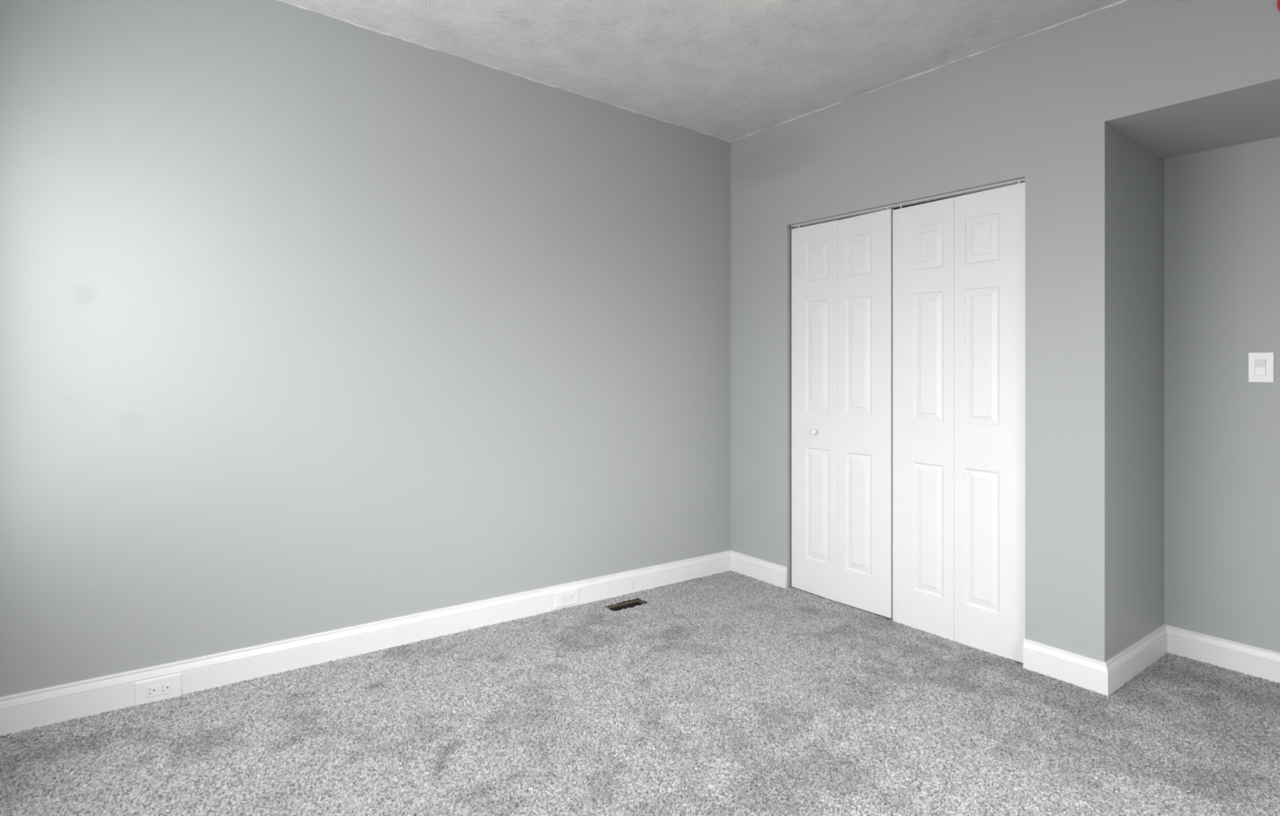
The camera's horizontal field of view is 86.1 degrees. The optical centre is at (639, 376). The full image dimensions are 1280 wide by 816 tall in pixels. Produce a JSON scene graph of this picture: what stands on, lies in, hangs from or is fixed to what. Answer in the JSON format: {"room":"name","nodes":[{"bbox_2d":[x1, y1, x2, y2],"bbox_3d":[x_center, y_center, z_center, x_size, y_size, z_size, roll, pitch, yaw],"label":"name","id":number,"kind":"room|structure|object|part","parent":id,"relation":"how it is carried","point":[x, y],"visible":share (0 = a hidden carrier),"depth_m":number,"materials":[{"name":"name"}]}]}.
{"room":"empty bedroom","nodes":[
{"label":"empty bedroom","id":0,"kind":"room"},
{"bbox_2d":[0,0,730,697],"bbox_3d":[-0.498,-0.168,3.426,4.180,2.816,0.100,0,0,-38],"label":"wall","id":1,"kind":"structure","parent":0,"point":[311,322],"depth_m":2.75,"materials":[{"name":"grey paint"}]},
{"bbox_2d":[134,673,181,706],"bbox_3d":[-1.696,1.107,2.414,0.134,0.084,0.011,0,0,-38],"label":"power outlet","id":2,"kind":"object","parent":1,"relation":"attached to","point":[153,691],"visible":1,"depth_m":2.41,"materials":[{"name":"white plastic"}]},
{"bbox_2d":[146,683,169,697],"bbox_3d":[-1.694,1.105,2.411,0.068,0.036,0.003,0,0,-38],"label":"receptacle","id":3,"kind":"object","parent":2,"relation":"attached to","point":[153,690],"depth_m":2.41,"materials":[{"name":"white plastic"}]},
{"bbox_2d":[0,550,730,736],"bbox_3d":[-0.779,1.105,3.136,3.380,0.173,0.016,0,0,-38],"label":"baseboard","id":4,"kind":"structure","parent":1,"relation":"attached to","point":[29,710],"depth_m":2.74,"materials":[{"name":"white paint"}]},
{"bbox_2d":[554,588,577,608],"bbox_3d":[-0.369,1.115,3.439,0.130,0.077,0.013,0,0,-38],"label":"power outlet","id":5,"kind":"object","parent":1,"relation":"attached to","point":[567,597],"visible":1,"depth_m":3.43,"materials":[{"name":"white plastic"}]},
{"bbox_2d":[562,593,573,602],"bbox_3d":[-0.362,1.114,3.438,0.066,0.035,0.003,0,0,-38],"label":"receptacle","id":6,"kind":"object","parent":5,"relation":"attached to","point":[566,597],"depth_m":3.44,"materials":[{"name":"white plastic"}]},
{"bbox_2d":[604,598,647,607],"bbox_3d":[0.671,1.211,1.833,4.280,0.126,3.850,0,0,-38],"label":"floor","id":7,"kind":"structure","parent":0,"point":[638,598],"depth_m":3.59,"materials":[{"name":"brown carpet"}]},
{"bbox_2d":[606,600,647,611],"bbox_3d":[-0.069,1.276,3.504,0.233,0.203,0.102,0,0,-38],"label":"duct","id":8,"kind":"object","parent":7,"relation":"in","point":[632,604],"visible":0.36,"depth_m":3.55,"materials":[{"name":"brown metal"}]},
{"bbox_2d":[0,570,1279,815],"bbox_3d":[0.641,1.190,1.877,4.067,0.113,3.737,0,0,-38],"label":"carpet","id":9,"kind":"object","parent":7,"relation":"on","point":[729,693],"visible":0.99,"depth_m":2.26,"materials":[{"name":"grey carpet"}]},
{"bbox_2d":[277,0,1127,142],"bbox_3d":[0.354,-1.484,1.589,3.480,0.222,3.850,0,0,-38],"label":"ceiling","id":10,"kind":"structure","parent":0,"point":[727,70],"depth_m":2.92,"materials":[{"name":"white paint"}]},
{"bbox_2d":[730,0,1279,662],"bbox_3d":[1.740,-0.137,2.723,0.100,2.789,3.750,0,0,-38],"label":"wall","id":11,"kind":"structure","parent":0,"point":[1035,107],"depth_m":2.81,"materials":[{"name":"grey paint"}]},
{"bbox_2d":[730,550,786,589],"bbox_3d":[0.681,1.130,3.997,0.016,0.136,0.439,0,0,-38],"label":"baseboard","id":12,"kind":"structure","parent":11,"relation":"attached to","point":[771,573],"depth_m":3.97,"materials":[{"name":"white paint"}]},
{"bbox_2d":[791,177,1025,227],"bbox_3d":[1.242,-0.831,3.355,0.027,0.025,1.254,0,0,-38],"label":"door track","id":13,"kind":"object","parent":11,"relation":"attached to","point":[1021,180],"visible":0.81,"depth_m":3.25,"materials":[{"name":"white metal"}]},
{"bbox_2d":[791,207,893,618],"bbox_3d":[1.038,0.174,3.594,0.064,2.026,0.618,0,0,-38],"label":"door","id":14,"kind":"structure","parent":13,"relation":"hanging from","point":[842,269],"depth_m":3.56,"materials":[{"name":"white paint"}]},
{"bbox_3d":[0.941,0.301,3.694,0.032,0.032,0.032,0,0,-38],"label":"knob","id":15,"kind":"part","parent":14,"relation":"part of","materials":[{"name":"white plastic"}]},
{"bbox_2d":[893,180,1025,662],"bbox_3d":[1.433,0.190,3.108,0.034,2.030,0.614,0,0,-38],"label":"door","id":16,"kind":"structure","parent":13,"relation":"hanging from","point":[959,261],"depth_m":3.07,"materials":[{"name":"white paint"}]},
{"bbox_2d":[1022,638,1107,696],"bbox_3d":[1.678,1.153,2.709,0.016,0.134,0.304,0,0,-38],"label":"baseboard","id":17,"kind":"object","parent":11,"relation":"attached to","point":[1091,674],"visible":0.94,"depth_m":2.70,"materials":[{"name":"white paint"}]},
{"bbox_2d":[1276,0,1279,11],"bbox_3d":[2.069,-1.200,2.178,0.048,0.072,0.072,0,0,-38],"label":"beacon","id":18,"kind":"object","parent":11,"relation":"attached to","point":[1277,1],"visible":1,"depth_m":2.20,"materials":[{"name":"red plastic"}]},
{"bbox_2d":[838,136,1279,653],"bbox_3d":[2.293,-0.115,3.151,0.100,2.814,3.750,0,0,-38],"label":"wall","id":19,"kind":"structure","parent":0,"point":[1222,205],"depth_m":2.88,"materials":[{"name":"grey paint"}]},
{"bbox_2d":[1164,624,1279,683],"bbox_3d":[2.854,1.176,2.331,0.016,0.154,1.765,0,0,-38],"label":"baseboard","id":20,"kind":"structure","parent":19,"relation":"attached to","point":[1254,661],"depth_m":2.86,"materials":[{"name":"white paint"}]},
{"bbox_2d":[1248,352,1274,382],"bbox_3d":[2.515,-0.035,2.776,0.012,0.123,0.078,0,0,-38],"label":"light switch","id":21,"kind":"object","parent":19,"relation":"attached to","point":[1260,365],"visible":1,"depth_m":2.77,"materials":[{"name":"white plastic"}]},
{"bbox_2d":[1104,121,1164,662],"bbox_3d":[2.053,0.099,2.890,0.800,2.338,0.100,0,0,-38],"label":"wall","id":22,"kind":"structure","parent":0,"point":[1134,175],"depth_m":2.80,"materials":[{"name":"grey paint"}]},
{"bbox_2d":[1105,624,1167,696],"bbox_3d":[2.042,1.159,2.809,0.716,0.139,0.016,0,0,-38],"label":"baseboard","id":23,"kind":"structure","parent":22,"relation":"attached to","point":[1129,663],"depth_m":2.77,"materials":[{"name":"white paint"}]},
{"bbox_2d":[1104,78,1279,159],"bbox_3d":[2.623,-1.002,2.152,0.800,0.133,1.765,0,0,-38],"label":"ceiling","id":24,"kind":"structure","parent":0,"point":[1250,113],"depth_m":2.60,"materials":[{"name":"grey paint"}]}
]}

